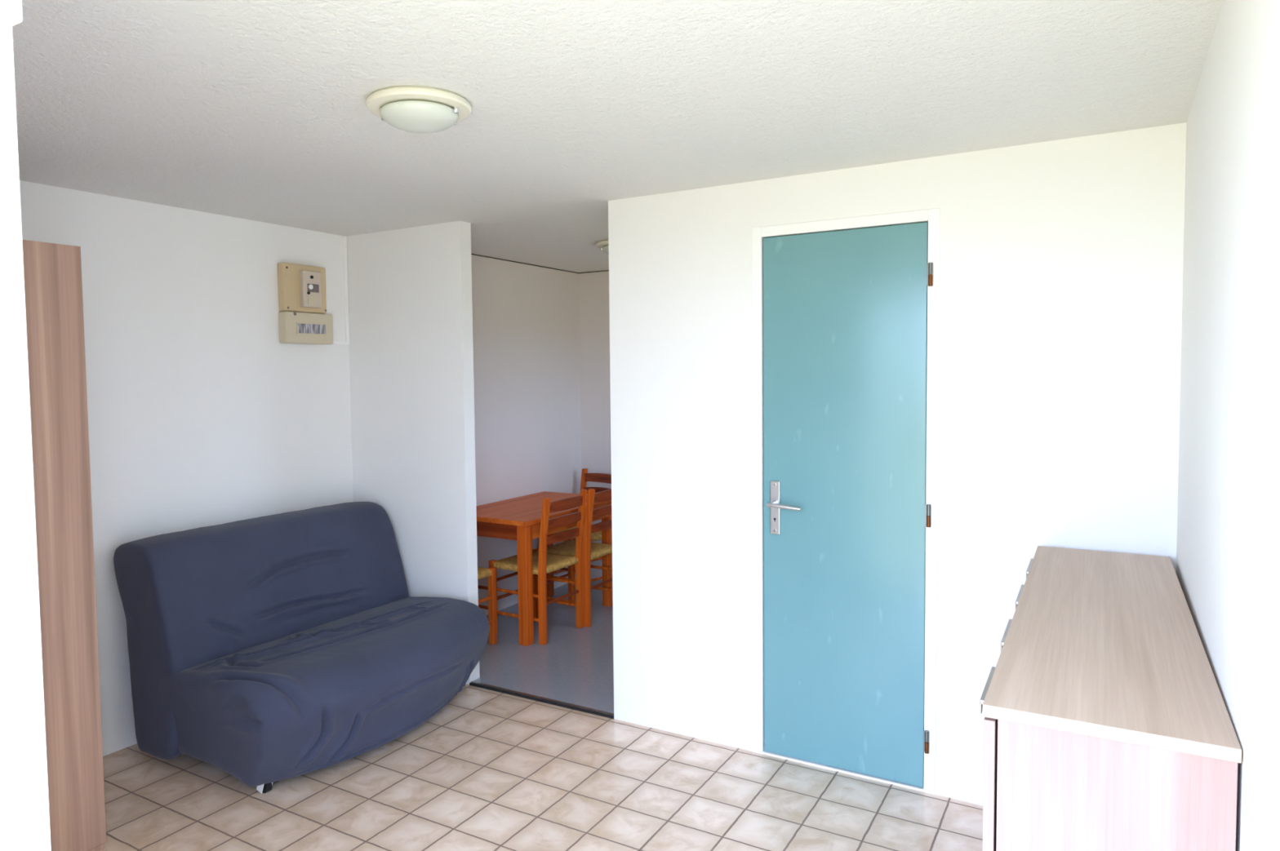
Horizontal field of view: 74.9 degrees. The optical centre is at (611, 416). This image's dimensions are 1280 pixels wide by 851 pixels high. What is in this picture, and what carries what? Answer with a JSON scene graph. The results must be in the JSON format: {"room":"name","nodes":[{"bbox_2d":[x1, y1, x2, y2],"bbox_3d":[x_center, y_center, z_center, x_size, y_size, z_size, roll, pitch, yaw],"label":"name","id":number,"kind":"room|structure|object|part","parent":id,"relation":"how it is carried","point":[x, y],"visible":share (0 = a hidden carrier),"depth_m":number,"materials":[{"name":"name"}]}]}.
{"room":"living room","nodes":[
{"label":"living room","id":0,"kind":"room"},
{"bbox_2d":[19,180,353,756],"bbox_3d":[-2.254,0.257,3.122,0.150,2.250,3.150,1,3,31],"label":"wall","id":1,"kind":"structure","parent":0,"point":[199,415],"depth_m":3.63,"materials":[{"name":"white paint"}]},
{"bbox_2d":[277,262,333,344],"bbox_3d":[-1.505,-0.552,4.123,0.084,0.386,0.281,1,3,31],"label":"electrical panel","id":2,"kind":"object","parent":1,"relation":"attached to","point":[303,319],"visible":1,"depth_m":4.07,"materials":[{"name":"beige plastic"}]},
{"bbox_3d":[-1.471,-0.568,4.106,0.004,0.046,0.054,1,3,31],"label":"test lever","id":3,"kind":"part","parent":2,"relation":"part of","materials":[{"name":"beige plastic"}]},
{"bbox_3d":[-1.470,-0.631,4.107,0.002,0.040,0.068,1,3,31],"label":"rating plate","id":4,"kind":"part","parent":2,"relation":"part of","materials":[{"name":"grey"}]},
{"bbox_2d":[332,235,349,345],"bbox_3d":[-1.427,-0.655,4.320,0.012,0.566,0.148,1,3,31],"label":"cable trunking","id":5,"kind":"object","parent":1,"relation":"attached to","point":[346,342],"visible":0.81,"depth_m":4.37,"materials":[{"name":"white paint"}]},
{"bbox_2d":[471,254,581,615],"bbox_3d":[-0.863,0.127,5.353,0.300,2.250,1.965,1,3,31],"label":"wall","id":6,"kind":"structure","parent":0,"point":[526,330],"depth_m":5.50,"materials":[{"name":"paint"}]},
{"bbox_2d":[100,578,982,850],"bbox_3d":[-0.065,1.411,3.157,3.965,0.132,5.340,1,3,31],"label":"floor","id":7,"kind":"structure","parent":0,"point":[491,771],"depth_m":3.02,"materials":[{"name":"beige tile"}]},
{"bbox_2d":[22,240,106,850],"bbox_3d":[-2.171,0.451,2.438,0.685,1.930,0.905,1,3,31],"label":"wardrobe","id":8,"kind":"object","parent":7,"relation":"on","point":[52,272],"visible":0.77,"depth_m":2.58,"materials":[{"name":"brown wood"}]},
{"bbox_2d":[113,502,489,794],"bbox_3d":[-1.230,0.904,3.593,1.017,0.886,1.259,1,3,31],"label":"sofa","id":9,"kind":"object","parent":7,"relation":"on","point":[263,651],"visible":1,"depth_m":3.29,"materials":[{"name":"blue fabric"}]},
{"bbox_3d":[-1.492,0.880,3.753,0.401,0.848,1.245,1,3,31],"label":"backrest","id":10,"kind":"part","parent":9,"relation":"part of","materials":[{"name":"blue fabric"}]},
{"bbox_2d":[157,596,489,786],"bbox_3d":[-1.138,1.103,3.549,0.804,0.423,1.256,1,3,31],"label":"seat cushion","id":11,"kind":"object","parent":9,"relation":"on","point":[331,686],"depth_m":3.18,"materials":[{"name":"blue fabric"}]},
{"bbox_2d":[477,567,497,644],"bbox_3d":[-0.927,0.869,4.572,0.390,0.825,0.439,1,3,31],"label":"dining chair","id":12,"kind":"object","parent":7,"relation":"on","point":[490,572],"visible":0.12,"depth_m":4.65,"materials":[{"name":"orange wood"}]},
{"bbox_3d":[-0.913,0.871,4.595,0.380,0.036,0.382,1,3,31],"label":"seat","id":13,"kind":"part","parent":12,"relation":"part of","materials":[{"name":"beige wicker"}]},
{"bbox_3d":[-0.669,1.058,4.664,0.034,0.431,0.034,1,3,31],"label":"leg","id":14,"kind":"part","parent":12,"relation":"part of","materials":[{"name":"orange wood"}]},
{"bbox_2d":[488,489,587,645],"bbox_3d":[-0.424,0.848,4.874,0.439,0.825,0.390,1,3,33],"label":"dining chair","id":15,"kind":"object","parent":7,"relation":"on","point":[544,562],"visible":0.79,"depth_m":4.79,"materials":[{"name":"orange wood"}]},
{"bbox_3d":[-0.689,1.050,4.844,0.034,0.431,0.034,1,3,33],"label":"leg","id":16,"kind":"part","parent":15,"relation":"part of","materials":[{"name":"orange wood"}]},
{"bbox_3d":[-0.496,1.032,5.143,0.034,0.431,0.034,1,3,33],"label":"leg","id":17,"kind":"part","parent":15,"relation":"part of","materials":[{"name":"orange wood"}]},
{"bbox_3d":[-0.448,0.851,4.889,0.382,0.036,0.380,1,3,33],"label":"seat","id":18,"kind":"part","parent":15,"relation":"part of","materials":[{"name":"beige wicker"}]},
{"bbox_3d":[-0.372,0.860,4.628,0.079,0.825,0.034,1,3,33],"label":"leg","id":19,"kind":"part","parent":15,"relation":"part of","materials":[{"name":"orange wood"}]},
{"bbox_3d":[-0.179,0.842,4.927,0.079,0.825,0.034,1,3,33],"label":"leg","id":20,"kind":"part","parent":15,"relation":"part of","materials":[{"name":"orange wood"}]},
{"bbox_2d":[469,681,613,719],"bbox_3d":[-0.340,1.315,3.884,0.822,0.014,0.022,1,3,31],"label":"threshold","id":21,"kind":"structure","parent":7,"relation":"on","point":[597,713],"depth_m":3.86,"materials":[{"name":"black metal"}]},
{"bbox_2d":[475,491,613,646],"bbox_3d":[-0.461,0.895,5.152,0.607,0.703,1.015,1,3,31],"label":"dining table","id":22,"kind":"object","parent":7,"relation":"on","point":[518,519],"visible":0.47,"depth_m":4.72,"materials":[{"name":"brown wood"}]},
{"bbox_3d":[-0.482,0.935,4.645,0.062,0.675,0.062,1,3,31],"label":"leg","id":23,"kind":"part","parent":22,"relation":"part of","materials":[{"name":"orange wood"}]},
{"bbox_3d":[-0.440,0.883,5.659,0.062,0.675,0.062,1,3,31],"label":"leg","id":24,"kind":"part","parent":22,"relation":"part of","materials":[{"name":"orange wood"}]},
{"bbox_3d":[-0.024,0.891,5.411,0.062,0.675,0.062,1,3,31],"label":"leg","id":25,"kind":"part","parent":22,"relation":"part of","materials":[{"name":"orange wood"}]},
{"bbox_2d":[534,488,612,627],"bbox_3d":[-0.191,0.829,5.191,0.439,0.825,0.390,1,3,32],"label":"dining chair","id":26,"kind":"object","parent":7,"relation":"on","point":[591,551],"visible":0.62,"depth_m":5.02,"materials":[{"name":"orange wood"}]},
{"bbox_3d":[-0.454,1.031,5.156,0.034,0.431,0.034,1,3,32],"label":"leg","id":27,"kind":"part","parent":26,"relation":"part of","materials":[{"name":"orange wood"}]},
{"bbox_3d":[-0.267,1.013,5.458,0.034,0.431,0.034,1,3,32],"label":"leg","id":28,"kind":"part","parent":26,"relation":"part of","materials":[{"name":"orange wood"}]},
{"bbox_3d":[-0.214,0.832,5.205,0.382,0.036,0.380,1,3,32],"label":"seat","id":29,"kind":"part","parent":26,"relation":"part of","materials":[{"name":"beige wicker"}]},
{"bbox_3d":[-0.134,0.841,4.946,0.079,0.825,0.034,1,3,32],"label":"leg","id":30,"kind":"part","parent":26,"relation":"part of","materials":[{"name":"orange wood"}]},
{"bbox_2d":[551,468,611,582],"bbox_3d":[-0.196,0.801,5.738,0.390,0.825,0.439,2,4,43],"label":"dining chair","id":31,"kind":"object","parent":7,"relation":"on","point":[585,477],"visible":0.1,"depth_m":5.87,"materials":[{"name":"orange wood"}]},
{"bbox_3d":[-0.214,0.805,5.718,0.380,0.036,0.382,2,4,43],"label":"seat","id":32,"kind":"part","parent":31,"relation":"part of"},
{"bbox_3d":[-0.205,0.788,5.989,0.034,0.825,0.079,2,4,43],"label":"leg","id":33,"kind":"part","parent":31,"relation":"part of","materials":[{"name":"orange wood"}]},
{"bbox_2d":[979,546,1241,850],"bbox_3d":[1.176,0.932,2.031,0.376,0.935,1.500,1,3,30],"label":"sideboard","id":34,"kind":"object","parent":7,"relation":"on","point":[1108,726],"visible":1,"depth_m":1.44,"materials":[{"name":"brown wood"}]},
{"bbox_3d":[0.733,0.529,1.616,0.017,0.026,0.200,1,3,30],"label":"handle","id":35,"kind":"part","parent":34,"relation":"part of","materials":[{"name":"silver metal"}]},
{"bbox_3d":[0.752,0.944,1.627,0.018,0.852,0.368,1,3,30],"label":"door","id":36,"kind":"part","parent":34,"relation":"part of","materials":[{"name":"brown wood"}]},
{"bbox_3d":[0.922,0.510,1.939,0.017,0.026,0.200,1,3,30],"label":"handle","id":37,"kind":"part","parent":34,"relation":"part of","materials":[{"name":"silver metal"}]},
{"bbox_3d":[1.111,0.492,2.263,0.017,0.026,0.200,1,3,30],"label":"handle","id":38,"kind":"part","parent":34,"relation":"part of","materials":[{"name":"silver metal"}]},
{"bbox_3d":[1.299,0.473,2.584,0.017,0.026,0.200,1,3,30],"label":"handle","id":39,"kind":"part","parent":34,"relation":"part of","materials":[{"name":"silver metal"}]},
{"bbox_3d":[0.819,0.980,1.387,0.334,0.913,0.018,1,3,30],"label":"panel","id":40,"kind":"part","parent":34,"relation":"part of","materials":[{"name":"brown wood"}]},
{"bbox_2d":[578,270,611,580],"bbox_3d":[0.718,0.094,5.640,2.720,2.250,0.150,1,3,31],"label":"wall","id":41,"kind":"structure","parent":0,"point":[593,287],"depth_m":6.03,"materials":[{"name":"paint"}]},
{"bbox_2d":[12,0,1223,272],"bbox_3d":[-0.081,-0.965,3.028,3.938,0.150,5.340,1,3,31],"label":"ceiling","id":42,"kind":"structure","parent":0,"point":[256,110],"depth_m":2.19,"materials":[{"name":"white paint"}]},
{"bbox_2d":[365,85,471,133],"bbox_3d":[-0.517,-0.807,2.244,0.276,0.073,0.276,1,3,31],"label":"ceiling light","id":43,"kind":"object","parent":42,"relation":"attached to","point":[411,108],"visible":1,"depth_m":2.17,"materials":[{"name":"white glass"}]},
{"bbox_2d":[595,240,608,254],"bbox_3d":[0.043,-0.939,4.682,0.270,0.072,0.270,1,3,31],"label":"ceiling light","id":44,"kind":"object","parent":42,"relation":"attached to","point":[603,245],"visible":0.24,"depth_m":4.62,"materials":[{"name":"beige ceramic"}]},
{"bbox_2d":[346,122,1186,805],"bbox_3d":[0.200,0.208,3.535,3.938,2.250,0.080,1,3,31],"label":"wall","id":45,"kind":"structure","parent":0,"point":[1061,260],"depth_m":3.11,"materials":[{"name":"white paint"}]},
{"bbox_2d":[471,253,608,273],"bbox_3d":[0.228,-0.972,4.640,2.271,0.005,1.961,1,3,31],"label":"trim","id":46,"kind":"structure","parent":45,"relation":"attached to","point":[471,254],"depth_m":5.61,"materials":[{"name":"black"}]},
{"bbox_2d":[763,751,923,791],"bbox_3d":[0.874,1.341,3.180,0.608,0.007,0.050,1,3,31],"label":"trim","id":47,"kind":"structure","parent":45,"relation":"attached to","point":[793,759],"depth_m":3.15,"materials":[{"name":"white paint"}]},
{"bbox_2d":[751,208,940,795],"bbox_3d":[0.850,0.311,3.108,0.686,2.072,0.016,1,3,31],"label":"trim","id":48,"kind":"structure","parent":45,"relation":"attached to","point":[932,216],"depth_m":2.98,"materials":[{"name":"white"}]},
{"bbox_2d":[763,222,933,787],"bbox_3d":[0.855,0.327,3.095,0.624,2.018,0.102,1,3,31],"label":"door","id":49,"kind":"structure","parent":45,"relation":"in","point":[847,515],"depth_m":3.10,"materials":[{"name":"teal paint"}]},
{"bbox_3d":[0.633,0.354,3.238,0.039,0.208,0.009,1,3,31],"label":"handle plate","id":50,"kind":"part","parent":49,"relation":"part of","materials":[{"name":"silver metal"}]},
{"bbox_3d":[0.660,0.343,3.185,0.131,0.023,0.056,1,3,31],"label":"lever handle","id":51,"kind":"part","parent":49,"relation":"part of","materials":[{"name":"silver metal"}]},
{"bbox_2d":[1176,0,1279,850],"bbox_3d":[0.998,0.319,1.180,0.150,2.250,3.150,1,3,31],"label":"wall","id":52,"kind":"structure","parent":0,"point":[1228,542],"depth_m":1.38,"materials":[{"name":"white paint"}]},
{"bbox_3d":[-2.065,0.338,1.497,2.143,2.250,0.550,1,3,31],"label":"wall","id":53,"kind":"structure","parent":0,"visible":0},
{"bbox_2d":[0,0,51,850],"bbox_3d":[-0.848,0.421,1.071,0.387,2.100,0.070,1,3,31],"label":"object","id":54,"kind":"structure","parent":53,"relation":"in","point":[24,817],"depth_m":0.97,"materials":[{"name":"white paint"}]}
]}

